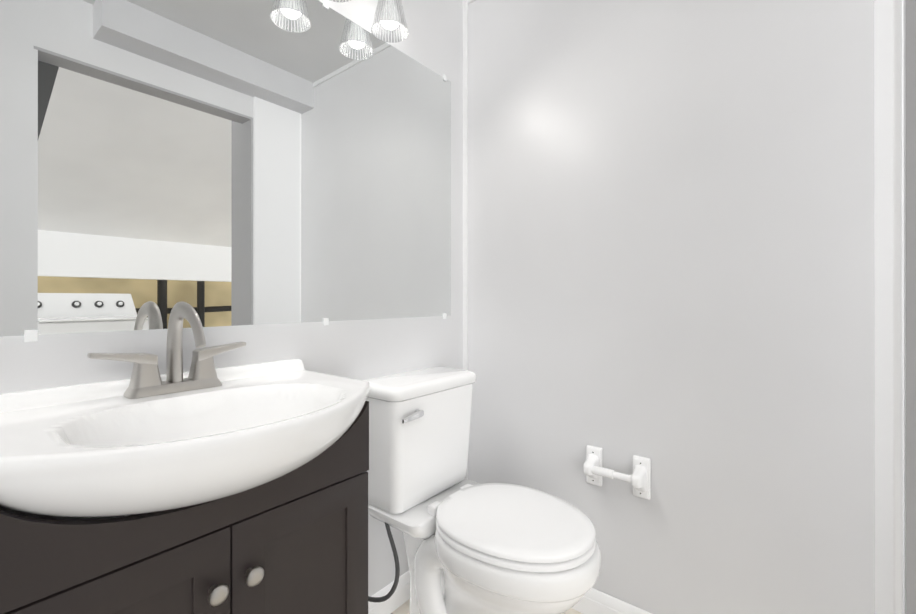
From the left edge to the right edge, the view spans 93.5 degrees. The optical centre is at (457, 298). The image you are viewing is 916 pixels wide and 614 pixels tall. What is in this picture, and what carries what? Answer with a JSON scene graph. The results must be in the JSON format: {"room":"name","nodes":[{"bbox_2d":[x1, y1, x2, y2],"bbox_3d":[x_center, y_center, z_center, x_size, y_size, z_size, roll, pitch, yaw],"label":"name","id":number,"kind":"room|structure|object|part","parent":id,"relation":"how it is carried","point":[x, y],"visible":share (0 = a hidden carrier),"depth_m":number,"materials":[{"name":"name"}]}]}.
{"room":"bathroom","nodes":[
{"label":"bathroom","id":0,"kind":"room"},
{"bbox_2d":[0,0,462,596],"bbox_3d":[-0.578,-0.087,1.096,0.100,2.270,2.000,0,0,39],"label":"wall","id":1,"kind":"structure","parent":0,"point":[374,348],"depth_m":1.35,"materials":[{"name":"paint"}]},
{"bbox_2d":[0,0,450,341],"bbox_3d":[-0.410,-0.393,1.216,0.009,0.942,1.219,0,0,39],"label":"mirror","id":2,"kind":"object","parent":1,"relation":"attached to","point":[213,163],"visible":1,"depth_m":1.01,"materials":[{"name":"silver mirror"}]},
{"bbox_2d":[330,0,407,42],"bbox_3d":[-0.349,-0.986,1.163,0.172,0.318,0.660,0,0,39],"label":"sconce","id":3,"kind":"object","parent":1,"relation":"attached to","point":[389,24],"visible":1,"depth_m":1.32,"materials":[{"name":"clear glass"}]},
{"bbox_3d":[-0.327,-0.889,1.145,0.114,0.124,0.114,0,0,39],"label":"lamp shade","id":4,"kind":"part","parent":3,"relation":"part of","materials":[{"name":"clear glass"}]},
{"bbox_3d":[-0.211,-0.889,1.334,0.114,0.124,0.114,0,0,39],"label":"lamp shade","id":5,"kind":"part","parent":3,"relation":"part of","materials":[{"name":"clear glass"}]},
{"bbox_3d":[-0.211,-0.891,1.334,0.062,0.106,0.062,0,0,39],"label":"bulb","id":6,"kind":"part","parent":3,"relation":"part of","materials":[{"name":"white glass"}]},
{"bbox_2d":[368,571,409,613],"bbox_3d":[-0.210,1.003,1.461,0.013,0.090,0.735,0,0,39],"label":"baseboard","id":7,"kind":"structure","parent":1,"relation":"attached to","point":[400,596],"depth_m":1.44,"materials":[{"name":"white wood"}]},
{"bbox_2d":[391,599,582,613],"bbox_3d":[1.650,1.077,0.397,4.450,0.060,3.700,0,0,39],"label":"floor","id":8,"kind":"structure","parent":0,"point":[403,608],"depth_m":1.45,"materials":[{"name":"tile"}]},
{"bbox_2d":[0,302,369,613],"bbox_3d":[-0.456,0.526,0.795,0.464,1.041,0.636,0,0,39],"label":"bathroom vanity","id":9,"kind":"object","parent":8,"relation":"on","point":[241,489],"visible":1,"depth_m":0.72,"materials":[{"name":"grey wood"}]},
{"bbox_3d":[-0.491,0.667,0.630,0.018,0.550,0.298,0,0,39],"label":"door","id":10,"kind":"part","parent":9,"relation":"part of","materials":[{"name":"brown wood"}]},
{"bbox_2d":[87,302,245,398],"bbox_3d":[-0.543,0.098,0.860,0.171,0.184,0.280,0,0,39],"label":"faucet","id":11,"kind":"object","parent":9,"relation":"on","point":[202,382],"depth_m":0.88,"materials":[{"name":"silver metal"}]},
{"bbox_2d":[0,359,369,516],"bbox_3d":[-0.456,0.253,0.795,0.464,0.176,0.636,0,0,39],"label":"sink","id":12,"kind":"object","parent":9,"relation":"in","point":[192,443],"depth_m":0.70,"materials":[{"name":"white ceramic"}]},
{"bbox_3d":[-0.397,0.486,0.709,0.030,0.032,0.032,0,0,39],"label":"knob","id":13,"kind":"part","parent":9,"relation":"part of","materials":[{"name":"silver metal"}]},
{"bbox_3d":[-0.360,0.486,0.756,0.030,0.032,0.032,0,0,39],"label":"knob","id":14,"kind":"part","parent":9,"relation":"part of","materials":[{"name":"silver metal"}]},
{"bbox_3d":[-0.303,0.668,0.865,0.018,0.550,0.298,0,0,39],"label":"door","id":15,"kind":"part","parent":9,"relation":"part of","materials":[{"name":"brown wood"}]},
{"bbox_2d":[362,367,600,613],"bbox_3d":[0.032,0.651,1.217,0.697,0.801,0.493,0,0,39],"label":"toilet","id":16,"kind":"object","parent":8,"relation":"on","point":[472,547],"visible":0.94,"depth_m":1.22,"materials":[{"name":"white ceramic"}]},
{"bbox_3d":[-0.126,0.270,1.402,0.202,0.038,0.402,0,0,39],"label":"tank lid","id":17,"kind":"part","parent":16,"relation":"part of","materials":[{"name":"white ceramic"}]},
{"bbox_3d":[-0.127,0.457,1.402,0.185,0.332,0.382,0,0,39],"label":"tank","id":18,"kind":"part","parent":16,"relation":"part of","materials":[{"name":"white ceramic"}]},
{"bbox_3d":[0.155,0.596,1.176,0.427,0.020,0.366,0,0,39],"label":"seat lid","id":19,"kind":"part","parent":16,"relation":"part of","materials":[{"name":"white plastic"}]},
{"bbox_3d":[0.147,0.838,1.182,0.474,0.418,0.374,0,0,39],"label":"bowl","id":20,"kind":"part","parent":16,"relation":"part of","materials":[{"name":"white ceramic"}]},
{"bbox_2d":[468,0,874,613],"bbox_3d":[0.534,-0.087,1.421,1.229,2.270,0.100,0,0,39],"label":"wall","id":21,"kind":"structure","parent":0,"point":[671,239],"depth_m":1.25,"materials":[{"name":"white paint"}]},
{"bbox_2d":[463,0,467,478],"bbox_3d":[0.030,-0.131,1.755,0.023,2.179,0.009,0,0,39],"label":"trim","id":22,"kind":"structure","parent":21,"relation":"attached to","point":[465,185],"depth_m":1.75,"materials":[{"name":"white"}]},
{"bbox_2d":[572,588,651,613],"bbox_3d":[0.487,1.003,1.384,1.198,0.090,0.013,0,0,39],"label":"baseboard","id":23,"kind":"structure","parent":21,"relation":"attached to","point":[593,601],"depth_m":1.39,"materials":[{"name":"white wood"}]},
{"bbox_2d":[583,445,650,499],"bbox_3d":[0.488,0.550,1.348,0.201,0.125,0.069,0,0,39],"label":"paper holder","id":24,"kind":"object","parent":21,"relation":"attached to","point":[638,479],"visible":1,"depth_m":1.32,"materials":[{"name":"white plastic"}]},
{"bbox_3d":[0.425,0.550,1.389,0.038,0.080,0.056,0,0,39],"label":"arm","id":25,"kind":"part","parent":24,"relation":"part of"},
{"bbox_3d":[0.447,0.550,1.416,0.052,0.125,0.014,0,0,39],"label":"plate","id":26,"kind":"part","parent":24,"relation":"part of","materials":[{"name":"white plastic"}]},
{"bbox_3d":[0.542,0.550,1.296,0.038,0.080,0.056,0,0,39],"label":"arm","id":27,"kind":"part","parent":24,"relation":"part of"},
{"bbox_3d":[0.563,0.550,1.323,0.052,0.125,0.014,0,0,39],"label":"plate","id":28,"kind":"part","parent":24,"relation":"part of","materials":[{"name":"white plastic"}]},
{"bbox_2d":[902,0,904,613],"bbox_3d":[0.965,-0.087,0.896,0.100,2.270,0.379,0,0,39],"label":"wall","id":29,"kind":"structure","parent":0,"point":[903,319],"depth_m":0.78,"materials":[{"name":"paint"}]},
{"bbox_2d":[874,0,902,613],"bbox_3d":[0.885,-0.087,0.888,0.013,2.269,0.267,0,0,39],"label":"door frame","id":30,"kind":"structure","parent":29,"relation":"attached to","point":[888,177],"depth_m":0.83,"materials":[{"name":"white paint"}]},
{"bbox_2d":[904,0,915,613],"bbox_3d":[0.843,0.044,0.744,0.099,2.008,0.012,0,0,39],"label":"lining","id":31,"kind":"object","parent":29,"relation":"attached to","point":[910,264],"visible":1,"depth_m":0.77,"materials":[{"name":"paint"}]}
]}

